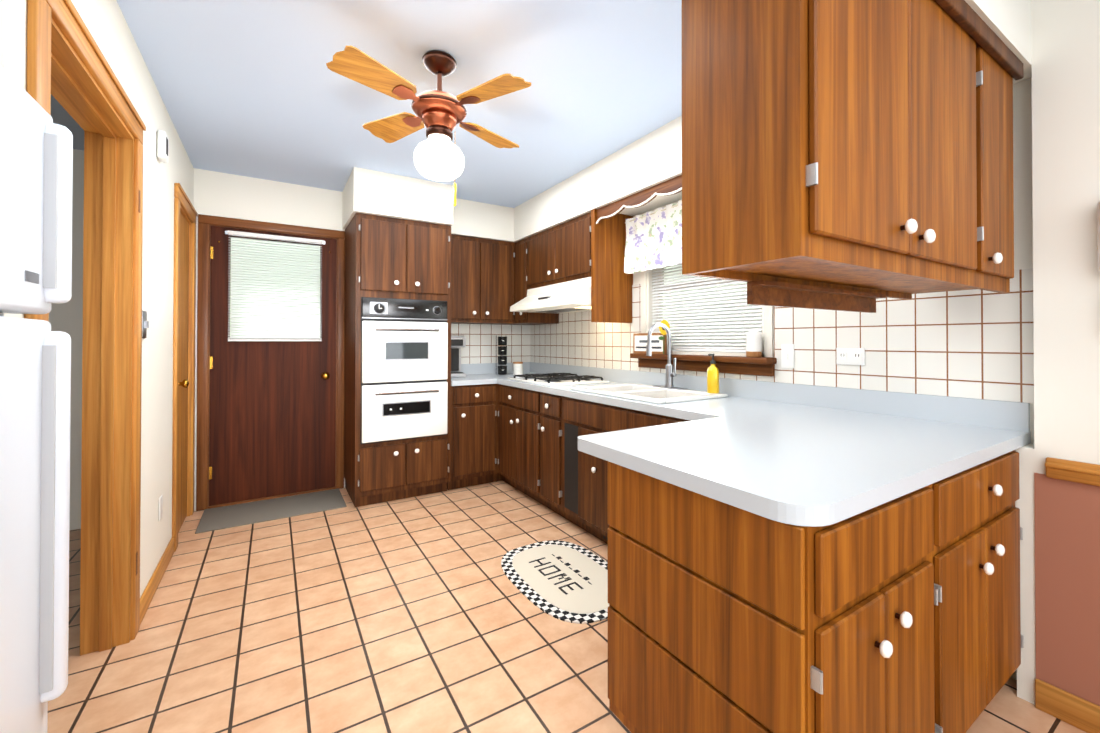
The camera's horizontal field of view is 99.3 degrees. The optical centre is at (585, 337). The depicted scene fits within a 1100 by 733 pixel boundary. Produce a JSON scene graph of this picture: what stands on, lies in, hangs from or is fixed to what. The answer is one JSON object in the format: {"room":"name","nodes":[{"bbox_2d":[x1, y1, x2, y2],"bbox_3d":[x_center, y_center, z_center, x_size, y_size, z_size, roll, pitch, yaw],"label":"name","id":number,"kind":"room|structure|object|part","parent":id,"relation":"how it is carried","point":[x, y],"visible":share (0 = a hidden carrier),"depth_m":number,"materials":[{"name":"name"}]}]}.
{"room":"kitchen","nodes":[
{"label":"kitchen","id":0,"kind":"room"},
{"bbox_2d":[0,0,193,597],"bbox_3d":[-2.071,0.004,2.112,0.130,2.440,2.800,0,-1,-34],"label":"wall","id":1,"kind":"structure","parent":0,"point":[105,22],"depth_m":2.19,"materials":[{"name":"white paint"}]},
{"bbox_2d":[142,310,148,337],"bbox_3d":[-1.936,-0.057,2.049,0.018,0.120,0.075,0,-1,-34],"label":"light switch","id":2,"kind":"object","parent":1,"relation":"attached to","point":[145,324],"visible":0.85,"depth_m":2.04,"materials":[{"name":"silver metal"}]},
{"bbox_2d":[140,538,173,623],"bbox_3d":[-2.118,1.180,2.303,0.014,0.090,0.834,0,-1,-34],"label":"baseboard","id":3,"kind":"structure","parent":1,"relation":"attached to","point":[147,596],"depth_m":2.24,"materials":[{"name":"brown wood"}]},
{"bbox_2d":[159,495,162,520],"bbox_3d":[-2.166,0.869,2.372,0.005,0.115,0.070,0,-1,-34],"label":"electrical outlet","id":4,"kind":"object","parent":1,"relation":"attached to","point":[161,507],"visible":0.96,"depth_m":2.37,"materials":[{"name":"white plastic"}]},
{"bbox_2d":[157,130,168,162],"bbox_3d":[-2.096,-0.945,2.310,0.035,0.140,0.095,0,-1,-34],"label":"door chime","id":5,"kind":"object","parent":1,"relation":"attached to","point":[162,146],"visible":1,"depth_m":2.28,"materials":[{"name":"white plastic"}]},
{"bbox_2d":[178,212,188,531],"bbox_3d":[-2.573,0.217,2.984,0.099,2.008,0.566,0,-1,-34],"label":"closet door","id":6,"kind":"structure","parent":1,"relation":"in","point":[183,366],"depth_m":3.04,"materials":[{"name":"brown wood"}]},
{"bbox_2d":[49,149,495,529],"bbox_3d":[-2.290,0.017,3.723,4.340,2.440,0.120,0,-1,-34],"label":"wall","id":7,"kind":"structure","parent":0,"point":[220,194],"depth_m":3.35,"materials":[{"name":"white paint"}]},
{"bbox_2d":[209,226,335,505],"bbox_3d":[-2.387,0.207,3.592,0.814,2.033,0.111,0,-1,-34],"label":"entry door","id":8,"kind":"structure","parent":7,"relation":"in","point":[272,424],"depth_m":3.58,"materials":[{"name":"brown wood"}]},
{"bbox_2d":[225,230,324,340],"bbox_3d":[-2.384,-0.377,3.596,0.640,0.815,0.033,0,-1,-34],"label":"door blind","id":9,"kind":"object","parent":8,"relation":"attached to","point":[267,236],"visible":0.96,"depth_m":3.58,"materials":[{"name":"white plastic"}]},
{"bbox_2d":[451,324,529,363],"bbox_3d":[-0.998,0.063,4.511,1.014,0.378,0.008,0,-1,-34],"label":"backsplash","id":10,"kind":"structure","parent":7,"relation":"attached to","point":[482,345],"depth_m":4.55,"materials":[{"name":"tile"}]},
{"bbox_2d":[461,363,530,374],"bbox_3d":[-0.999,0.303,4.501,1.002,0.100,0.020,0,-1,-34],"label":"backsplash","id":11,"kind":"structure","parent":7,"relation":"attached to","point":[482,368],"depth_m":4.50,"materials":[{"name":"white laminate"}]},
{"bbox_2d":[451,234,541,324],"bbox_3d":[-0.891,-0.507,4.364,1.023,0.758,0.378,0,-1,-34],"label":"upper cabinet","id":12,"kind":"object","parent":7,"relation":"attached to","point":[482,280],"visible":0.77,"depth_m":4.16,"materials":[{"name":"brown wood"}]},
{"bbox_2d":[51,0,681,207],"bbox_3d":[-0.435,-1.254,1.112,4.500,0.060,6.900,0,-1,-34],"label":"ceiling","id":13,"kind":"structure","parent":0,"point":[259,89],"depth_m":2.20,"materials":[{"name":"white paint"}]},
{"bbox_2d":[326,45,530,205],"bbox_3d":[-0.639,-0.896,2.032,0.738,0.638,0.738,0,0,-13],"label":"ceiling fan","id":14,"kind":"object","parent":13,"relation":"hanging from","point":[440,114],"visible":1,"depth_m":1.96,"materials":[{"name":"brown wood"}]},
{"bbox_3d":[-0.639,-0.779,2.031,0.212,0.182,0.212,0,-1,-34],"label":"fan globe","id":15,"kind":"part","parent":14,"relation":"part of","materials":[{"name":"white glass"}]},
{"bbox_2d":[342,167,529,241],"bbox_3d":[-1.254,-1.046,3.954,1.380,0.310,0.665,0,-1,-34],"label":"soffit","id":16,"kind":"structure","parent":0,"point":[366,191],"depth_m":3.60,"materials":[{"name":"white paint"}]},
{"bbox_2d":[47,481,1086,732],"bbox_3d":[-0.435,1.246,1.092,4.500,0.060,6.900,0,-1,-34],"label":"floor","id":17,"kind":"structure","parent":0,"point":[421,613],"depth_m":1.88,"materials":[{"name":"tile"}]},
{"bbox_2d":[0,65,72,732],"bbox_3d":[-1.236,0.361,0.490,0.772,1.700,0.780,0,-1,-34],"label":"fridge","id":18,"kind":"object","parent":17,"relation":"on","point":[36,165],"visible":1,"depth_m":0.93,"materials":[{"name":"white metal"}]},
{"bbox_2d":[195,488,346,533],"bbox_3d":[-2.228,1.229,3.352,0.850,0.008,0.490,0,-1,-34],"label":"door mat","id":19,"kind":"object","parent":17,"relation":"on","point":[223,517],"visible":1,"depth_m":3.31,"materials":[{"name":"grey fabric"}]},
{"bbox_2d":[344,213,450,506],"bbox_3d":[-1.509,0.173,3.742,0.690,2.128,0.712,0,-1,-34],"label":"tall cabinet","id":20,"kind":"object","parent":17,"relation":"on","point":[397,398],"visible":1,"depth_m":3.49,"materials":[{"name":"brown wood"}]},
{"bbox_2d":[360,297,447,443],"bbox_3d":[-1.421,0.241,3.610,0.620,1.060,0.394,0,-1,-34],"label":"wall oven","id":21,"kind":"object","parent":20,"relation":"in","point":[404,340],"depth_m":3.47,"materials":[{"name":"white metal"}]},
{"bbox_2d":[447,383,494,489],"bbox_3d":[-1.091,0.815,4.064,0.369,0.849,0.636,0,-1,-34],"label":"base cabinet","id":22,"kind":"object","parent":17,"relation":"on","point":[472,404],"depth_m":3.80,"materials":[{"name":"brown wood"}]},
{"bbox_2d":[451,371,538,382],"bbox_3d":[-0.817,0.371,4.247,1.022,0.040,0.643,0,-1,-34],"label":"countertop","id":23,"kind":"structure","parent":22,"relation":"on","point":[469,378],"depth_m":3.94,"materials":[{"name":"white laminate"}]},
{"bbox_2d":[451,336,465,377],"bbox_3d":[-1.202,0.169,4.132,0.195,0.360,0.342,0,-1,-34],"label":"coffee maker","id":24,"kind":"object","parent":23,"relation":"on","point":[457,342],"visible":0.52,"depth_m":4.12,"materials":[{"name":"silver metal"}]},
{"bbox_2d":[496,335,506,374],"bbox_3d":[-0.789,0.166,4.409,0.104,0.370,0.100,0,-1,-34],"label":"spice rack","id":25,"kind":"object","parent":23,"relation":"on","point":[502,361],"visible":1,"depth_m":4.38,"materials":[{"name":"black"}]},
{"bbox_2d":[513,362,522,374],"bbox_3d":[-0.636,0.289,4.361,0.092,0.123,0.092,0,-1,-34],"label":"canister","id":26,"kind":"object","parent":23,"relation":"on","point":[517,368],"visible":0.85,"depth_m":4.32,"materials":[{"name":"white ceramic"}]},
{"bbox_2d":[495,375,802,418],"bbox_3d":[0.175,0.362,3.108,0.643,0.040,2.355,0,-1,-34],"label":"countertop","id":27,"kind":"structure","parent":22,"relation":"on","point":[698,408],"depth_m":2.36,"materials":[{"name":"white laminate"}]},
{"bbox_2d":[508,373,608,385],"bbox_3d":[-0.236,0.324,3.696,0.505,0.044,0.740,0,-1,-34],"label":"cooktop","id":28,"kind":"object","parent":27,"relation":"in","point":[555,379],"visible":1,"depth_m":3.56,"materials":[{"name":"white metal"}]},
{"bbox_2d":[567,383,730,402],"bbox_3d":[0.347,0.419,2.828,0.525,0.198,0.850,0,-1,-34],"label":"sink","id":29,"kind":"object","parent":27,"relation":"in","point":[645,392],"depth_m":2.81,"materials":[{"name":"white ceramic"}]},
{"bbox_2d":[646,323,682,390],"bbox_3d":[0.463,0.115,2.908,0.218,0.412,0.250,0,-1,-34],"label":"faucet","id":30,"kind":"object","parent":27,"relation":"on","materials":[{"name":"silver metal"}]},
{"bbox_2d":[707,354,718,392],"bbox_3d":[0.726,0.205,2.662,0.068,0.224,0.066,0,-1,-34],"label":"soap bottle","id":31,"kind":"object","parent":27,"relation":"on","point":[712,378],"visible":1,"depth_m":2.64,"materials":[{"name":"yellow plastic"}]},
{"bbox_2d":[495,383,534,499],"bbox_3d":[-0.281,0.813,3.790,0.636,0.849,0.758,0,-1,-34],"label":"base cabinet","id":32,"kind":"object","parent":17,"relation":"on","point":[514,406],"depth_m":3.63,"materials":[{"name":"brown wood"}]},
{"bbox_2d":[535,391,554,511],"bbox_3d":[0.008,0.810,3.360,0.636,0.849,0.277,0,-1,-34],"label":"base cabinet","id":33,"kind":"object","parent":17,"relation":"on","point":[544,400],"depth_m":3.23,"materials":[{"name":"brown wood"}]},
{"bbox_2d":[501,540,608,623],"bbox_3d":[-0.106,1.221,2.397,0.520,0.009,0.840,0,-1,-34],"label":"rug","id":34,"kind":"object","parent":17,"relation":"on","point":[565,581],"visible":0.92,"depth_m":2.35,"materials":[{"name":"beige fabric"}]},
{"bbox_2d":[555,395,574,523],"bbox_3d":[0.149,0.808,3.150,0.636,0.849,0.230,0,-1,-34],"label":"base cabinet","id":35,"kind":"object","parent":17,"relation":"on","point":[564,404],"depth_m":3.04,"materials":[{"name":"brown wood"}]},
{"bbox_2d":[575,395,606,538],"bbox_3d":[0.306,0.806,2.915,0.636,0.849,0.335,0,-1,-34],"label":"base cabinet","id":36,"kind":"object","parent":17,"relation":"on","point":[590,415],"depth_m":2.80,"materials":[{"name":"brown wood"}]},
{"bbox_2d":[607,403,646,430],"bbox_3d":[0.494,0.804,2.635,0.636,0.849,0.340,0,-1,-34],"label":"base cabinet","id":37,"kind":"object","parent":17,"relation":"on","point":[618,416],"depth_m":2.50,"materials":[{"name":"brown wood"}]},
{"bbox_2d":[647,411,686,426],"bbox_3d":[0.757,0.801,2.243,0.636,0.849,0.605,0,-1,-34],"label":"base cabinet","id":38,"kind":"object","parent":17,"relation":"on","point":[652,416],"depth_m":2.26,"materials":[{"name":"brown wood"}]},
{"bbox_2d":[599,459,934,732],"bbox_3d":[0.512,0.794,1.379,0.690,0.849,0.593,0,-1,-34],"label":"base cabinet","id":39,"kind":"object","parent":17,"relation":"on","point":[790,558],"depth_m":1.05,"materials":[{"name":"brown wood"}]},
{"bbox_2d":[571,403,1030,534],"bbox_3d":[0.757,0.350,1.587,1.372,0.040,0.820,0,-1,-34],"label":"countertop","id":40,"kind":"structure","parent":39,"relation":"on","point":[809,470],"depth_m":1.30,"materials":[{"name":"white laminate"}]},
{"bbox_2d":[530,0,1031,235],"bbox_3d":[0.354,-1.053,3.115,0.355,0.310,3.850,0,-1,-34],"label":"soffit","id":41,"kind":"structure","parent":0,"point":[651,159],"depth_m":2.98,"materials":[{"name":"white paint"}]},
{"bbox_2d":[596,175,681,223],"bbox_3d":[0.416,-0.847,2.757,0.026,0.103,1.214,0,-1,-34],"label":"valance board","id":42,"kind":"object","parent":41,"relation":"attached to","point":[672,186],"visible":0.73,"depth_m":2.86,"materials":[{"name":"brown wood"}]},
{"bbox_2d":[862,24,1021,299],"bbox_3d":[1.208,-0.539,1.602,0.338,0.738,0.328,0,-1,-34],"label":"upper cabinet","id":43,"kind":"object","parent":41,"relation":"hanging from","point":[1002,66],"depth_m":1.48,"materials":[{"name":"brown wood"}]},
{"bbox_2d":[542,0,1099,704],"bbox_3d":[1.284,0.004,2.075,0.240,2.440,6.600,0,-1,-34],"label":"wall","id":44,"kind":"structure","parent":0,"point":[1056,146],"depth_m":1.50,"materials":[{"name":"white paint"}]},
{"bbox_2d":[515,238,559,323],"bbox_3d":[-0.460,-0.507,4.329,0.346,0.758,0.260,0,-1,-34],"label":"upper cabinet","id":45,"kind":"object","parent":44,"relation":"attached to","point":[521,289],"depth_m":4.22,"materials":[{"name":"brown wood"}]},
{"bbox_2d":[527,209,630,288],"bbox_3d":[-0.103,-0.659,3.799,0.346,0.463,1.020,0,-1,-34],"label":"upper cabinet","id":46,"kind":"object","parent":44,"relation":"attached to","point":[583,246],"depth_m":3.40,"materials":[{"name":"brown wood"}]},
{"bbox_2d":[510,277,590,312],"bbox_3d":[-0.169,-0.324,3.752,0.503,0.204,1.016,0,-1,-34],"label":"range hood","id":47,"kind":"object","parent":46,"relation":"attached to","point":[569,296],"visible":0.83,"depth_m":3.57,"materials":[{"name":"white metal"}]},
{"bbox_2d":[624,200,681,273],"bbox_3d":[0.614,-0.656,2.891,0.079,0.397,1.173,0,-1,-34],"label":"curtain valance","id":48,"kind":"object","parent":44,"relation":"attached to","point":[653,239],"visible":0.5,"depth_m":3.15,"materials":[{"name":"white fabric"}]},
{"bbox_2d":[630,353,776,376],"bbox_3d":[0.672,0.160,2.892,0.125,0.100,1.110,0,-1,-34],"label":"window sill","id":49,"kind":"structure","parent":44,"relation":"attached to","point":[756,366],"depth_m":2.73,"materials":[{"name":"brown wood"}]},
{"bbox_2d":[633,333,666,353],"bbox_3d":[0.433,0.042,3.183,0.023,0.140,0.320,0,-1,-34],"label":"sign","id":50,"kind":"object","parent":49,"relation":"on","point":[639,342],"depth_m":3.15,"materials":[{"name":"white wood"}]},
{"bbox_2d":[659,320,669,353],"bbox_3d":[0.508,-0.004,3.037,0.015,0.225,0.108,0,-1,-34],"label":"flower","id":51,"kind":"object","parent":49,"relation":"on","point":[662,329],"visible":0.58,"depth_m":3.04,"materials":[{"name":"yellow plant"}]},
{"bbox_2d":[746,330,761,356],"bbox_3d":[0.906,0.034,2.513,0.080,0.144,0.080,0,-1,-34],"label":"jar","id":52,"kind":"object","parent":49,"relation":"on","point":[753,343],"depth_m":2.48,"materials":[{"name":"white"}]},
{"bbox_2d":[641,265,772,356],"bbox_3d":[0.752,-0.364,2.950,0.152,0.950,1.060,0,-1,-34],"label":"window","id":53,"kind":"structure","parent":44,"relation":"in","point":[647,312],"depth_m":2.98,"materials":[{"name":"white paint"}]},
{"bbox_2d":[651,263,761,352],"bbox_3d":[0.723,-0.340,2.929,0.028,0.856,0.920,0,-1,-34],"label":"window blind","id":54,"kind":"object","parent":53,"relation":"attached to","point":[679,344],"visible":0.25,"depth_m":2.91,"materials":[{"name":"white plastic"}]},
{"bbox_2d":[531,363,1029,430],"bbox_3d":[0.483,0.293,3.209,0.020,0.100,3.816,0,-1,-34],"label":"backsplash","id":55,"kind":"structure","parent":44,"relation":"attached to","point":[1014,416],"depth_m":2.10,"materials":[{"name":"white laminate"}]},
{"bbox_2d":[530,268,1033,402],"bbox_3d":[0.499,-0.073,3.200,0.008,0.630,3.837,0,-1,-34],"label":"backsplash","id":56,"kind":"structure","parent":44,"relation":"attached to","point":[976,343],"depth_m":1.97,"materials":[{"name":"tile"}]},
{"bbox_2d":[781,344,793,367],"bbox_3d":[1.031,0.096,2.386,0.014,0.124,0.070,0,-1,-34],"label":"light switch","id":57,"kind":"object","parent":56,"relation":"attached to","point":[787,355],"visible":1,"depth_m":2.38,"materials":[{"name":"white plastic"}]},
{"bbox_2d":[836,348,864,364],"bbox_3d":[1.207,0.087,2.128,0.009,0.078,0.125,0,-1,-34],"label":"outlet","id":58,"kind":"object","parent":56,"relation":"attached to","point":[850,356],"visible":1,"depth_m":2.12,"materials":[{"name":"white plastic"}]},
{"bbox_2d":[1034,473,1099,705],"bbox_3d":[2.255,0.780,0.403,0.004,0.680,2.750,0,-1,-34],"label":"wainscot","id":59,"kind":"structure","parent":44,"relation":"attached to","point":[1067,573],"depth_m":1.48,"materials":[{"name":"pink paint"}]},
{"bbox_2d":[1035,678,1099,732],"bbox_3d":[2.248,1.163,0.394,0.014,0.095,2.750,0,-1,-34],"label":"baseboard","id":60,"kind":"structure","parent":44,"relation":"attached to","point":[1070,708],"depth_m":1.47,"materials":[{"name":"brown wood"}]},
{"bbox_2d":[1045,457,1099,485],"bbox_3d":[2.251,0.413,0.385,0.026,0.065,2.720,0,-1,-34],"label":"trim","id":61,"kind":"structure","parent":44,"relation":"attached to","point":[1075,471],"depth_m":1.46,"materials":[{"name":"brown wood"}]},
{"bbox_2d":[1097,201,1099,272],"bbox_3d":[1.566,-0.224,1.369,0.076,0.406,0.090,0,-1,-34],"label":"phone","id":62,"kind":"object","parent":44,"relation":"attached to","point":[1098,224],"visible":0.95,"depth_m":1.41,"materials":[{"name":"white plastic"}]},
{"bbox_2d":[965,0,1017,47],"bbox_3d":[0.738,-1.068,1.284,1.050,0.310,0.380,0,-1,-34],"label":"soffit","id":63,"kind":"structure","parent":0,"point":[998,15],"depth_m":1.38,"materials":[{"name":"white paint"}]},
{"bbox_2d":[682,0,989,295],"bbox_3d":[0.692,-0.542,1.267,0.892,0.738,0.346,0,-1,-34],"label":"upper cabinet","id":64,"kind":"object","parent":63,"relation":"hanging from","point":[849,155],"depth_m":1.05,"materials":[{"name":"brown wood"}]}
]}

